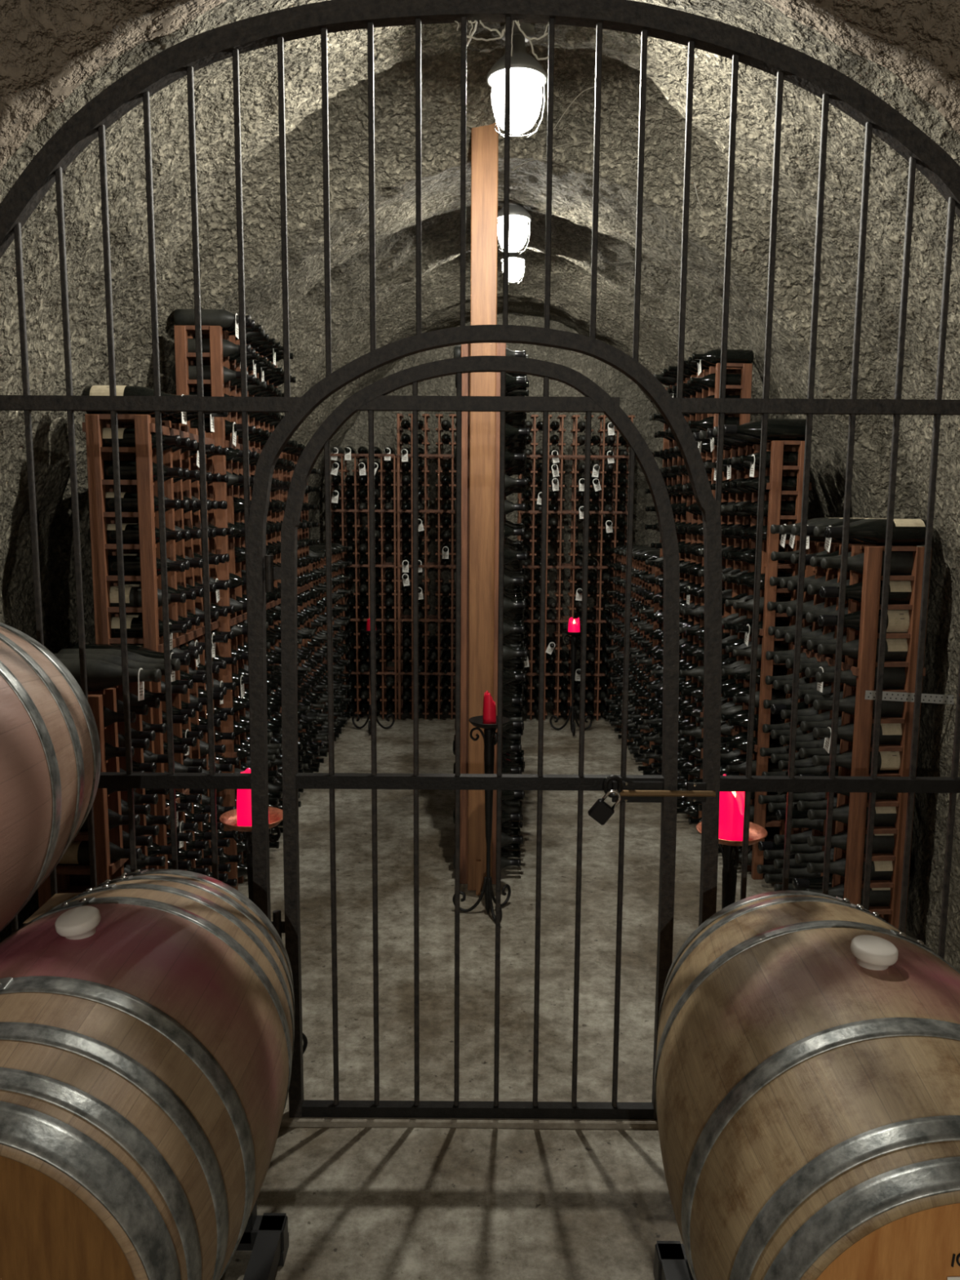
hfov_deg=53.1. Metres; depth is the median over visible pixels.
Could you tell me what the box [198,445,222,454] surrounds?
wine bottle
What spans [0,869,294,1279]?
wine barrel
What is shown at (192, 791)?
wine bottle
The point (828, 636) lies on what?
wine bottle
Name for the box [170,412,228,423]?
wine bottle
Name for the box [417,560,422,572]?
tag
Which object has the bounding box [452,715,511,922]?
candle stand
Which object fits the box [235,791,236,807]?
wine bottle
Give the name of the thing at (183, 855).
wine bottle
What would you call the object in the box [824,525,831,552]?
tag
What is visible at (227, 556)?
wine bottle
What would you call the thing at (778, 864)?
wine bottle
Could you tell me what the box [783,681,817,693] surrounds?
wine bottle
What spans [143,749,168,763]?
wine bottle
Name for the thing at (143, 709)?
wine bottle
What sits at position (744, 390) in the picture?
wine rack
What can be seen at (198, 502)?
wine bottle
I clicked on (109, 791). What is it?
wine bottle
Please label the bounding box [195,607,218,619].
wine bottle
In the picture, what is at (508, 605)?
wine bottle
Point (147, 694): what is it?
wine bottle
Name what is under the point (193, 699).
wine bottle
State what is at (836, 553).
wine bottle
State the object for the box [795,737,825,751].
wine bottle
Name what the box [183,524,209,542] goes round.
wine bottle
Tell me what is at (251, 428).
wine bottle
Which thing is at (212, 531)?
wine bottle
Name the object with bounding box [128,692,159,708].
wine bottle
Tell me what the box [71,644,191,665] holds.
wine bottle
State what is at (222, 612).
wine bottle
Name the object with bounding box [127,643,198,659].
wine bottle
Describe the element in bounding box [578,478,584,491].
tag
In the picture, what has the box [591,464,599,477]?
tag
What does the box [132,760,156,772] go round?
wine bottle
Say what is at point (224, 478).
wine bottle
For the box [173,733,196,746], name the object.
wine bottle
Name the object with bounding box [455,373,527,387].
wine bottle
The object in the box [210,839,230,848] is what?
wine bottle
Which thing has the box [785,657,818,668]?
wine bottle
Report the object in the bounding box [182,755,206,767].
wine bottle
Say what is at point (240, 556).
wine bottle
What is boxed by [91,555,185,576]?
wine bottle
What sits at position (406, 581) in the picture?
tag
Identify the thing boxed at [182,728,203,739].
wine bottle
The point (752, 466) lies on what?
tag
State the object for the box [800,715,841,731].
wine bottle
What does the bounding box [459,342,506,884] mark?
wine rack
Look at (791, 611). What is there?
wine bottle
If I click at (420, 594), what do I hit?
tag
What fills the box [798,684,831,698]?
wine bottle
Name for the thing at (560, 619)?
wine rack
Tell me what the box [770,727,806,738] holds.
wine bottle
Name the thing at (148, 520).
wine rack
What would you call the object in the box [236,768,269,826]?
candle
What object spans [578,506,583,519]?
tag
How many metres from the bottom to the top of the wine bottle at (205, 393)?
0.075 m
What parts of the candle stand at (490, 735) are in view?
leg, dish, leg, leg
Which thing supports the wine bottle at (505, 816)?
in the wine rack at (500, 347)
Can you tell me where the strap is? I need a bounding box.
[864,690,954,704]
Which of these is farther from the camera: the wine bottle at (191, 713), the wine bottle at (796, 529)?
the wine bottle at (796, 529)
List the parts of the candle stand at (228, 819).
dish, leg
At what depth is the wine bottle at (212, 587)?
3.66 m
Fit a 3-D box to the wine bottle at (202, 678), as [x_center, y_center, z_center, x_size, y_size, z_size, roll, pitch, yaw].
[-1.151,0.141,3.505,0.301,0.075,0.075,0,8,0]
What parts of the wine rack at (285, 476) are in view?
rail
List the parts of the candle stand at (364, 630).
leg, leg, dish, leg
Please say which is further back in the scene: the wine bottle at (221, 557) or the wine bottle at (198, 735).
the wine bottle at (221, 557)
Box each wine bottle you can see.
[53,653,172,675]
[57,648,180,671]
[57,840,142,865]
[58,658,161,691]
[69,862,155,884]
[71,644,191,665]
[79,808,140,831]
[81,385,197,414]
[86,492,181,512]
[88,524,182,543]
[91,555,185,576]
[93,586,186,607]
[94,617,186,637]
[102,427,181,449]
[102,706,136,728]
[103,460,182,482]
[104,742,134,760]
[106,788,136,795]
[116,698,148,715]
[117,732,149,749]
[119,768,144,772]
[120,799,151,815]
[121,523,190,542]
[122,830,152,848]
[123,553,189,572]
[124,583,196,604]
[125,613,191,629]
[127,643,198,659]
[128,552,202,572]
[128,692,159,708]
[130,582,203,597]
[130,727,155,740]
[131,612,199,626]
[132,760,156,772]
[133,791,158,804]
[134,824,159,835]
[136,853,165,868]
[142,720,166,733]
[143,688,165,702]
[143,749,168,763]
[145,788,168,795]
[146,813,170,825]
[147,841,171,856]
[149,411,181,417]
[160,680,187,693]
[161,412,221,421]
[161,710,188,724]
[162,437,191,452]
[163,464,189,481]
[163,741,187,754]
[164,496,189,511]
[165,798,191,812]
[166,827,192,844]
[167,857,191,870]
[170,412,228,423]
[171,364,248,383]
[171,679,193,688]
[172,440,197,453]
[172,465,199,483]
[172,705,195,717]
[173,308,251,328]
[173,338,251,357]
[173,391,231,396]
[173,497,196,511]
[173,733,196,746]
[173,760,202,773]
[174,524,201,542]
[175,790,200,803]
[176,820,198,832]
[177,846,202,861]
[178,644,203,654]
[179,669,206,683]
[181,442,199,453]
[181,700,202,711]
[182,471,199,482]
[182,494,210,514]
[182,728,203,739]
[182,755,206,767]
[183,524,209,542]
[184,788,207,794]
[185,555,202,559]
[185,811,208,822]
[186,582,203,588]
[186,610,204,622]
[186,840,208,850]
[186,866,208,875]
[187,640,212,649]
[188,666,206,675]
[189,693,207,705]
[190,417,248,435]
[190,444,214,456]
[191,471,212,483]
[191,496,217,513]
[191,722,208,733]
[192,524,216,540]
[193,551,219,568]
[193,803,218,813]
[194,581,216,592]
[194,829,217,840]
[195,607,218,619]
[195,857,212,867]
[197,663,219,673]
[197,687,223,700]
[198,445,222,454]
[199,473,220,484]
[199,715,220,726]
[200,496,225,513]
[200,523,226,540]
[200,739,226,757]
[201,551,225,563]
[201,794,222,804]
[202,577,227,590]
[202,768,222,773]
[202,822,223,831]
[203,604,227,616]
[203,847,223,857]
[204,634,227,643]
[204,657,226,669]
[205,447,229,458]
[205,684,226,694]
[206,471,228,484]
[206,710,227,720]
[207,498,227,511]
[208,522,233,539]
[208,551,229,561]
[208,759,232,772]
[208,871,227,881]
[209,577,231,587]
[209,813,221,822]
[210,601,235,613]
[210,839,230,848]
[211,629,233,639]
[211,863,231,872]
[212,653,236,664]
[213,678,235,689]
[213,704,234,715]
[214,729,235,742]
[215,752,239,764]
[217,804,236,814]
[217,830,238,839]
[218,852,242,864]
[222,320,255,333]
[222,878,237,886]
[226,446,251,462]
[226,471,250,487]
[227,522,244,539]
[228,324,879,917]
[229,348,255,361]
[229,573,245,590]
[229,597,246,614]
[230,369,256,386]
[230,624,247,637]
[231,421,255,437]
[231,648,248,660]
[231,672,248,686]
[232,448,257,463]
[232,472,253,488]
[232,696,248,712]
[233,496,251,514]
[233,720,249,736]
[234,521,244,538]
[234,743,250,759]
[234,768,244,773]
[235,546,245,563]
[235,595,246,612]
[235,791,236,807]
[236,622,247,627]
[236,840,245,854]
[237,644,248,652]
[237,862,247,878]
[238,667,248,676]
[238,692,248,701]
[239,715,249,725]
[240,738,250,749]
[240,761,250,770]
[242,831,245,842]
[243,853,246,865]
[453,345,525,357]
[453,448,525,465]
[453,523,524,538]
[453,573,524,588]
[453,693,523,708]
[453,738,521,755]
[453,762,521,773]
[453,808,520,823]
[453,853,520,869]
[454,498,525,514]
[454,622,524,636]
[454,718,524,731]
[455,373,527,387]
[501,831,523,847]
[502,645,527,662]
[502,669,525,684]
[502,790,524,801]
[503,548,527,564]
[503,597,525,613]
[504,474,527,490]
[505,422,529,439]
[693,431,745,447]
[698,430,753,446]
[706,428,760,444]
[712,421,771,443]
[724,418,805,441]
[756,864,782,874]
[757,840,784,850]
[758,794,786,804]
[760,744,795,756]
[761,769,788,775]
[762,721,791,733]
[763,697,798,708]
[763,848,796,859]
[764,672,799,684]
[764,873,799,884]
[765,648,794,660]
[767,599,796,610]
[768,623,802,635]
[768,802,797,812]
[769,574,804,586]
[770,517,853,541]
[770,550,799,560]
[770,700,808,714]
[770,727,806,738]
[770,751,804,763]
[773,649,811,664]
[773,676,809,689]
[773,829,812,844]
[773,858,808,868]
[773,883,805,891]
[774,625,812,639]
[775,809,808,820]
[777,600,813,613]
[777,757,815,769]
[777,791,808,795]
[778,517,858,542]
[779,574,815,588]
[779,731,817,745]
[780,706,818,719]
[782,866,821,878]
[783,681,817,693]
[784,627,823,642]
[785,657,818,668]
[786,575,826,590]
[786,602,824,616]
[786,791,825,802]
[790,843,822,853]
[791,518,853,542]
[791,550,827,564]
[791,817,823,831]
[792,873,832,888]
[794,764,826,776]
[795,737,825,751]
[795,847,834,863]
[796,710,830,725]
[796,795,837,811]
[798,550,839,570]
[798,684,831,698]
[798,768,839,776]
[799,657,833,672]
[799,742,839,758]
[800,631,834,645]
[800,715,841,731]
[802,604,835,618]
[803,577,837,592]
[804,662,844,677]
[804,689,843,704]
[804,880,891,906]
[805,607,848,627]
[806,518,886,543]
[806,635,846,649]
[806,857,910,879]
[807,579,849,599]
[807,803,896,826]
[807,830,894,853]
[809,551,851,572]
[812,750,900,772]
[812,791,897,799]
[813,518,876,544]
[813,693,903,717]
[813,722,902,745]
[815,666,905,689]
[817,609,909,632]
[817,638,907,661]
[819,580,911,604]
[820,551,913,575]
[824,519,926,546]
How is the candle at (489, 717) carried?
on the candle stand at (490, 735)
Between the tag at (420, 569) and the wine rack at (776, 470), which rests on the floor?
the wine rack at (776, 470)
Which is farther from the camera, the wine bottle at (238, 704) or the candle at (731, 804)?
the wine bottle at (238, 704)
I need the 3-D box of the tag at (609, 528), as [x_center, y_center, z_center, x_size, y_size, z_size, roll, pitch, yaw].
[0.992,-0.870,7.367,0.055,0.097,0.002,0,8,0]
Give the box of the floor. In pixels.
[219,704,919,1279]
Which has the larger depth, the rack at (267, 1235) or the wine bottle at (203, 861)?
the wine bottle at (203, 861)
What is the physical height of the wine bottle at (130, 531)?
0.076 m
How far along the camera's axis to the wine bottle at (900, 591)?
3.48 m
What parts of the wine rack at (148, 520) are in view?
rail, rail, rail, rail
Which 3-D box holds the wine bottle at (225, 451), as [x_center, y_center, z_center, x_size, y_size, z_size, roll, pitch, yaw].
[-1.147,-0.748,3.806,0.301,0.075,0.075,0,8,1]
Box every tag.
[137,667,143,701]
[168,622,173,649]
[170,652,175,681]
[175,800,177,826]
[179,820,183,848]
[181,394,186,424]
[184,728,189,755]
[195,640,199,666]
[196,450,199,467]
[209,413,214,431]
[211,633,215,657]
[215,577,219,602]
[232,422,236,446]
[235,313,238,338]
[240,675,244,697]
[253,360,256,377]
[261,368,264,381]
[273,351,275,365]
[330,447,337,460]
[330,462,338,475]
[331,490,338,503]
[344,447,351,460]
[358,462,365,475]
[384,447,391,460]
[401,448,408,462]
[402,560,408,572]
[402,573,409,586]
[417,519,424,531]
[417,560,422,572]
[418,586,423,599]
[442,546,448,559]
[524,657,528,666]
[537,492,542,504]
[545,642,555,654]
[551,450,559,463]
[551,464,559,476]
[551,478,559,491]
[574,668,580,680]
[575,588,582,600]
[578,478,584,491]
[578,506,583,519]
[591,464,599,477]
[592,478,601,491]
[605,520,612,533]
[607,422,614,435]
[607,450,614,463]
[686,586,689,604]
[697,361,701,375]
[697,440,701,452]
[710,437,714,452]
[714,461,716,480]
[727,457,730,479]
[744,623,750,646]
[749,454,755,476]
[780,524,786,547]
[789,524,795,548]
[805,524,808,549]
[817,666,823,693]
[823,726,831,753]
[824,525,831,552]
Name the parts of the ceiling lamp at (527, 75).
stem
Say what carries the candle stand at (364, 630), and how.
on the floor
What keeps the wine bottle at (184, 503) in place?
in the wine rack at (148, 520)
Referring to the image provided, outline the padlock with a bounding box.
[587,789,621,825]
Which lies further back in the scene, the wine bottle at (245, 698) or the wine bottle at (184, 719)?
the wine bottle at (245, 698)
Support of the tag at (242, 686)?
attached to the wine bottle at (236, 678)
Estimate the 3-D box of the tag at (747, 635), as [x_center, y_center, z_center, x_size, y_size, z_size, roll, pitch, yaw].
[1.181,-0.022,4.245,0.002,0.099,0.066,0,8,-3]
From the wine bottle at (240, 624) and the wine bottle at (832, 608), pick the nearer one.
the wine bottle at (832, 608)
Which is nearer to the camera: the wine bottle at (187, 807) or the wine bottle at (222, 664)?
the wine bottle at (187, 807)
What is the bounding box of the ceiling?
[0,0,959,417]
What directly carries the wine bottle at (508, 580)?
in the wine rack at (500, 347)
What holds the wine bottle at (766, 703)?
in the wine rack at (868, 635)
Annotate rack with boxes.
[37,681,159,907]
[81,413,226,873]
[173,324,281,890]
[235,1201,288,1279]
[279,451,312,741]
[309,553,342,758]
[329,453,398,719]
[396,413,456,719]
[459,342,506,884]
[517,414,635,720]
[613,554,659,765]
[653,363,752,818]
[653,1240,693,1279]
[720,440,811,879]
[779,540,932,933]
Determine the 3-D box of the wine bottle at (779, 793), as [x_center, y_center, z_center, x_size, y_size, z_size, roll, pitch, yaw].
[1.409,0.615,3.941,0.375,0.097,0.097,0,8,-3]
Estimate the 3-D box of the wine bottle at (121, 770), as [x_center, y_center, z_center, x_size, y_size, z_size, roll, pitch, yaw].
[-1.195,0.423,2.983,0.301,0.075,0.075,0,8,0]
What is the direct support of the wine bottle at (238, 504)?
in the wine rack at (183, 358)
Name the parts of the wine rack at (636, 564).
rail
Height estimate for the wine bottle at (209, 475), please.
0.075 m
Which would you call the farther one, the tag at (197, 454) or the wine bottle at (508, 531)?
the wine bottle at (508, 531)
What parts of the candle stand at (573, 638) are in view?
leg, dish, leg, leg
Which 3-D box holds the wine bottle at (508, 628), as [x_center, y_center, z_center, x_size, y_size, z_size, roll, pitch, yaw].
[0.043,-0.047,4.162,0.301,0.076,0.076,1,8,1]
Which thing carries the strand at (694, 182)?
attached to the frame
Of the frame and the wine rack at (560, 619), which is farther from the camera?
the wine rack at (560, 619)
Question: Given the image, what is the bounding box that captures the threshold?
[280,1097,658,1129]
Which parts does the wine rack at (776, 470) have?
rail, rail, rail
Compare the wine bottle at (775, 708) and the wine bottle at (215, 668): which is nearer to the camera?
the wine bottle at (215, 668)
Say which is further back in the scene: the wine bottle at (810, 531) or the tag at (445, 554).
the tag at (445, 554)
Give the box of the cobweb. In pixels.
[454,20,548,60]
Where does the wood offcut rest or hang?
on the floor
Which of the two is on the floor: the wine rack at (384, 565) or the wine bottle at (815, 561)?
the wine rack at (384, 565)
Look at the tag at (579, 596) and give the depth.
7.44 m
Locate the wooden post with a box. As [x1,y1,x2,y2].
[467,121,498,890]
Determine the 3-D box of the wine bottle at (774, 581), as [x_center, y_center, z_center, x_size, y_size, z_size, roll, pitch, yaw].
[1.407,-0.246,4.035,0.375,0.098,0.098,0,8,-4]
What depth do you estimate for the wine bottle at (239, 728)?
4.08 m
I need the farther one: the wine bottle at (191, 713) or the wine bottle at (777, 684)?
the wine bottle at (777, 684)
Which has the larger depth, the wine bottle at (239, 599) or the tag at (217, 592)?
the wine bottle at (239, 599)
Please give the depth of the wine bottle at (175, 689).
3.28 m
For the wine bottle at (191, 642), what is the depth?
3.58 m
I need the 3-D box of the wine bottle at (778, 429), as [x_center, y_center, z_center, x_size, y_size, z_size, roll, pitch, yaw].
[1.227,-0.901,4.119,0.376,0.097,0.097,0,8,-4]
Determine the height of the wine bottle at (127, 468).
0.075 m
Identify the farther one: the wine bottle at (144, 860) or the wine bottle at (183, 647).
the wine bottle at (183, 647)
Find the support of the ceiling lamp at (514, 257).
attached to the ceiling
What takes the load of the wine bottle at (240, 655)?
in the wine rack at (183, 358)
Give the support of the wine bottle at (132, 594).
in the wine rack at (148, 520)
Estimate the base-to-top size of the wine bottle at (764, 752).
0.098 m
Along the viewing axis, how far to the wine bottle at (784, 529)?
3.88 m
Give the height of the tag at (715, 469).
0.098 m
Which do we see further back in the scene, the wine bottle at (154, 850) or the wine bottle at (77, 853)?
the wine bottle at (154, 850)
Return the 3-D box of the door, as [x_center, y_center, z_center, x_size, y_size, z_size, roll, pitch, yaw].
[0.016,0.304,2.450,1.164,1.997,0.060,0,8,0]
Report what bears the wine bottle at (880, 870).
in the wine rack at (868, 635)
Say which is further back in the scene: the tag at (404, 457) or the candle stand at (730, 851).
the tag at (404, 457)
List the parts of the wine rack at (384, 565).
rail, rail, rail, rail, rail, rail, rail, rail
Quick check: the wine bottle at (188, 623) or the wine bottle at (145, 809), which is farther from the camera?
the wine bottle at (188, 623)
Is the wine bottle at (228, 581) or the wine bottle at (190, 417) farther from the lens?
the wine bottle at (228, 581)
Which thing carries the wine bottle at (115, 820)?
in the wine rack at (107, 698)
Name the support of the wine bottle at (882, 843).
in the wine rack at (868, 635)
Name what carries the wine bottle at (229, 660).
in the wine rack at (148, 520)
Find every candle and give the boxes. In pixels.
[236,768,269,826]
[366,617,376,631]
[482,690,496,724]
[568,617,579,632]
[718,773,744,840]
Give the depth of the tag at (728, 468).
4.44 m
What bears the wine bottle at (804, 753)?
in the wine rack at (868, 635)
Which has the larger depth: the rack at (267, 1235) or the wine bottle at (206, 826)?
the wine bottle at (206, 826)
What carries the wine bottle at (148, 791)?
in the wine rack at (107, 698)
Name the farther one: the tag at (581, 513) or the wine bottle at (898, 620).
the tag at (581, 513)
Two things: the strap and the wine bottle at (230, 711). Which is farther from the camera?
the wine bottle at (230, 711)
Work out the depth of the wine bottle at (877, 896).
3.63 m
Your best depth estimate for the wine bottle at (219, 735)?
3.95 m
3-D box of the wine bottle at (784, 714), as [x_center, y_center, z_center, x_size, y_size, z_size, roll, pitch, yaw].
[1.413,0.302,3.901,0.375,0.098,0.098,0,8,-3]
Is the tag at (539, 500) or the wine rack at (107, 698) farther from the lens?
the tag at (539, 500)
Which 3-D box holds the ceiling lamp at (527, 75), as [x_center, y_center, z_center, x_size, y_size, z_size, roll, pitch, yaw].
[0.108,-1.650,2.804,0.176,0.337,0.176,0,8,0]
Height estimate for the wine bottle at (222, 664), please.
0.075 m
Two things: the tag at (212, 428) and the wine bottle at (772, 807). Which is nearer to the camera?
the tag at (212, 428)
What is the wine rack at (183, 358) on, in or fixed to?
on the floor
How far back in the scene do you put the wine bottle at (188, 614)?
3.56 m
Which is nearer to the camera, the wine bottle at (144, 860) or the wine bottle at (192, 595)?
the wine bottle at (144, 860)
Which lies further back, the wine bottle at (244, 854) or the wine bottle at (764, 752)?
the wine bottle at (244, 854)
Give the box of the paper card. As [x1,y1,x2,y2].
[946,1276,959,1279]
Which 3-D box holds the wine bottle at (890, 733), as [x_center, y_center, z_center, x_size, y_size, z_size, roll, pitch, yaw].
[1.433,0.345,3.583,0.375,0.098,0.098,0,8,-3]
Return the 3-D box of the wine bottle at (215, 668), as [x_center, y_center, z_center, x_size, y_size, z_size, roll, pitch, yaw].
[-1.160,0.113,3.711,0.301,0.075,0.075,0,8,0]
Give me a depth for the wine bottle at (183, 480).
3.50 m
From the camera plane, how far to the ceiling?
3.45 m
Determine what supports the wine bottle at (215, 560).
in the wine rack at (148, 520)
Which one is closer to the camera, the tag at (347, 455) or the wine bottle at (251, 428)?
the wine bottle at (251, 428)
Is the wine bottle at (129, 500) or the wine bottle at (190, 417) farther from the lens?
the wine bottle at (190, 417)
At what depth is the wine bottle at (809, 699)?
3.65 m
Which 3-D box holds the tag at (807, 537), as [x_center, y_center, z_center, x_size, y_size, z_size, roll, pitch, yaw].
[1.289,-0.405,3.787,0.002,0.098,0.056,0,8,-4]
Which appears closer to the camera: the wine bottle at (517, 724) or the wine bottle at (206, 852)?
the wine bottle at (206, 852)
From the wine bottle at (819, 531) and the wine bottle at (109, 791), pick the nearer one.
the wine bottle at (109, 791)
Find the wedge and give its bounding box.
[23,893,80,924]
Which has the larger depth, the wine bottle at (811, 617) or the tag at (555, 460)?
the tag at (555, 460)
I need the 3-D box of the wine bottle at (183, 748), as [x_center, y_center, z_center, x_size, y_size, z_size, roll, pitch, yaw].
[-1.165,0.377,3.323,0.301,0.076,0.076,0,8,0]
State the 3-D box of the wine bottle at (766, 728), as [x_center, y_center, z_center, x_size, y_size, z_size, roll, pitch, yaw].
[1.402,0.378,4.120,0.375,0.097,0.097,0,8,-4]
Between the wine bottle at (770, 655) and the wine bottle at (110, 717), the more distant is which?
the wine bottle at (770, 655)
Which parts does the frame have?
rail, rail, rail, rail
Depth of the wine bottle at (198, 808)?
3.67 m
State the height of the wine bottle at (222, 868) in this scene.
0.075 m
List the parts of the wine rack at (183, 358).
rail, rail, rail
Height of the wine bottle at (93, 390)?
0.098 m
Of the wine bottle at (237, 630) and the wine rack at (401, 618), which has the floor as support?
the wine rack at (401, 618)
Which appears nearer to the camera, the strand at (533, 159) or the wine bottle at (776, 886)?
the strand at (533, 159)
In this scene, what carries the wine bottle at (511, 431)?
in the wine rack at (500, 347)
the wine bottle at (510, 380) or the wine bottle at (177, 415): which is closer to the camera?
the wine bottle at (177, 415)
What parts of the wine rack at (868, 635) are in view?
rail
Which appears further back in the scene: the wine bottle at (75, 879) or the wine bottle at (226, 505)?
the wine bottle at (226, 505)
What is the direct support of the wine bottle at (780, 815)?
in the wine rack at (868, 635)
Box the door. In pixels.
[263,355,715,1119]
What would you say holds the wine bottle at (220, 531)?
in the wine rack at (148, 520)
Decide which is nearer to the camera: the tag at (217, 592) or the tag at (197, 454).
the tag at (197, 454)
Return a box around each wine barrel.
[0,622,101,931]
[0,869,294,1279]
[654,890,959,1279]
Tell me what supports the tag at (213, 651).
attached to the wine bottle at (215, 638)
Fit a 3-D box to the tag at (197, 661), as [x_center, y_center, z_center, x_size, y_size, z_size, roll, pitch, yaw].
[-1.062,0.049,3.605,0.002,0.098,0.057,0,8,-1]
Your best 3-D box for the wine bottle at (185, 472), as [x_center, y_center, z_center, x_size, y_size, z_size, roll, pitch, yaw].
[-1.151,-0.574,3.300,0.301,0.076,0.075,0,8,1]
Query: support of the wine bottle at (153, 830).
in the wine rack at (107, 698)
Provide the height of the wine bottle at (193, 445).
0.075 m
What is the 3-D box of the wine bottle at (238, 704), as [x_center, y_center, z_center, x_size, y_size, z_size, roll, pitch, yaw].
[-1.096,0.274,4.088,0.301,0.075,0.075,0,8,0]
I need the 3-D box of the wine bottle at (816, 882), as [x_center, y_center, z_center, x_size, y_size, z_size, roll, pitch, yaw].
[1.418,0.955,3.773,0.376,0.098,0.097,0,8,-3]
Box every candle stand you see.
[219,806,307,1053]
[351,628,395,734]
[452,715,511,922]
[549,630,592,735]
[696,821,767,909]
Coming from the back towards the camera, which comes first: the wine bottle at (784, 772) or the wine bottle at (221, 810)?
the wine bottle at (784, 772)
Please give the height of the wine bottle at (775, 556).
0.097 m
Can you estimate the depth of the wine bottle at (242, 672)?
4.15 m
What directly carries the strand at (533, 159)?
attached to the frame
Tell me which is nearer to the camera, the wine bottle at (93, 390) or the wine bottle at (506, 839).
the wine bottle at (93, 390)
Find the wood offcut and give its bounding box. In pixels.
[475,859,480,895]
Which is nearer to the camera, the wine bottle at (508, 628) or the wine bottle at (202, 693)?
the wine bottle at (202, 693)
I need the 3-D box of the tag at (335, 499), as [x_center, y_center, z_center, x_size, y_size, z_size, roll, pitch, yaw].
[-1.109,-1.095,7.344,0.056,0.098,0.002,0,8,0]
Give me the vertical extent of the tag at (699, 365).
0.099 m
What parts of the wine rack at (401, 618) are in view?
rail, rail, rail, rail, rail, rail, rail, rail, rail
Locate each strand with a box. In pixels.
[511,159,546,171]
[552,141,590,148]
[553,86,595,129]
[693,182,710,217]
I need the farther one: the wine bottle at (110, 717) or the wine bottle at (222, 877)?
the wine bottle at (222, 877)
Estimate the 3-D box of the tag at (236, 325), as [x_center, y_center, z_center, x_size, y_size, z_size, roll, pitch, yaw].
[-0.982,-1.270,3.880,0.002,0.097,0.052,0,8,-1]
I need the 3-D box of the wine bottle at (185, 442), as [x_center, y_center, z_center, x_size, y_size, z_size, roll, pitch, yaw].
[-1.144,-0.678,3.287,0.301,0.076,0.076,0,8,0]
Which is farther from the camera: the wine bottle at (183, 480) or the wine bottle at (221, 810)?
the wine bottle at (221, 810)
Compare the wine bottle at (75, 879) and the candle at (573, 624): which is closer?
the wine bottle at (75, 879)
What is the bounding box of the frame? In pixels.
[0,0,959,959]
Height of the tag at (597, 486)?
0.099 m
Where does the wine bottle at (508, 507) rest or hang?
in the wine rack at (500, 347)
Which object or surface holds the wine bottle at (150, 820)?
in the wine rack at (107, 698)
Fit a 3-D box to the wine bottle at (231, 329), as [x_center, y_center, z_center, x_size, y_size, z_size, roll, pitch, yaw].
[-1.085,-1.310,3.978,0.301,0.075,0.075,0,8,0]
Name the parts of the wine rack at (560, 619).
rail, rail, rail, rail, rail, rail, rail, rail, rail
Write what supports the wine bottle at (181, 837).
in the wine rack at (148, 520)
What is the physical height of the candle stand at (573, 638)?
0.761 m
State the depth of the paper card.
1.25 m
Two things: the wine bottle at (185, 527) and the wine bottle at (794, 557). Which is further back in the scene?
the wine bottle at (794, 557)
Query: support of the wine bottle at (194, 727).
in the wine rack at (148, 520)
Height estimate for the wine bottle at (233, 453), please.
0.075 m
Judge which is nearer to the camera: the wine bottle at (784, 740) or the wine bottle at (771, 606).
the wine bottle at (784, 740)
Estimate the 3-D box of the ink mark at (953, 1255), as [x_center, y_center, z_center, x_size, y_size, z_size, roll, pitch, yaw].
[0.617,0.809,1.251,0.004,0.018,0.003,0,8,0]
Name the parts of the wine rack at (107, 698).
rail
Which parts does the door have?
rail, rail, rail, bolt plate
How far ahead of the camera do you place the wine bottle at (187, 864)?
3.37 m
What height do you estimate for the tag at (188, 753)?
0.098 m
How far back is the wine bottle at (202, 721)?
3.72 m
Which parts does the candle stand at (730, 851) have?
dish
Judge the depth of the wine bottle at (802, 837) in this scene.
3.95 m
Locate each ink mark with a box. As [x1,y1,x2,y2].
[951,1253,955,1266]
[955,1253,959,1266]
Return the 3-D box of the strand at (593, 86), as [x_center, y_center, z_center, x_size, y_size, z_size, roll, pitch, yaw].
[0.224,-1.256,2.267,0.099,0.098,0.002,0,8,0]
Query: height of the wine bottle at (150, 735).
0.075 m
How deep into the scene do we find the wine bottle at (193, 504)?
3.41 m
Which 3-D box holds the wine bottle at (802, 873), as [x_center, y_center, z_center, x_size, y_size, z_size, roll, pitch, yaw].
[1.411,0.941,3.880,0.375,0.097,0.097,0,8,-3]
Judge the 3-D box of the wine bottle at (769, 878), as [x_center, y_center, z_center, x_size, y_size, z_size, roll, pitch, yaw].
[1.405,1.017,4.102,0.375,0.097,0.097,0,8,-3]
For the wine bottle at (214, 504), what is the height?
0.075 m
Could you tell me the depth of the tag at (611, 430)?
7.28 m
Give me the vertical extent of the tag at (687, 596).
0.096 m
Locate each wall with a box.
[0,239,357,942]
[310,311,663,706]
[750,258,959,972]
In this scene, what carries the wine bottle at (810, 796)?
in the wine rack at (868, 635)
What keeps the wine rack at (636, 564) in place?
on the floor
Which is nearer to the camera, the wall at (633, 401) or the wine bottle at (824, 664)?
the wine bottle at (824, 664)
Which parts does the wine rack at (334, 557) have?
rail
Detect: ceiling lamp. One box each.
[486,22,546,137]
[497,200,531,254]
[500,244,525,284]
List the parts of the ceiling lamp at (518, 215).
stem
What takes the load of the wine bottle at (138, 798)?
in the wine rack at (107, 698)
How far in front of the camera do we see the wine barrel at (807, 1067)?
1.47 m
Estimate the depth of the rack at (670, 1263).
2.02 m
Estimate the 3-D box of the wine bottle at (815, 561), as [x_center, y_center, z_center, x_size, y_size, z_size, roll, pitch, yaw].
[1.431,-0.294,3.606,0.375,0.098,0.098,0,8,-3]

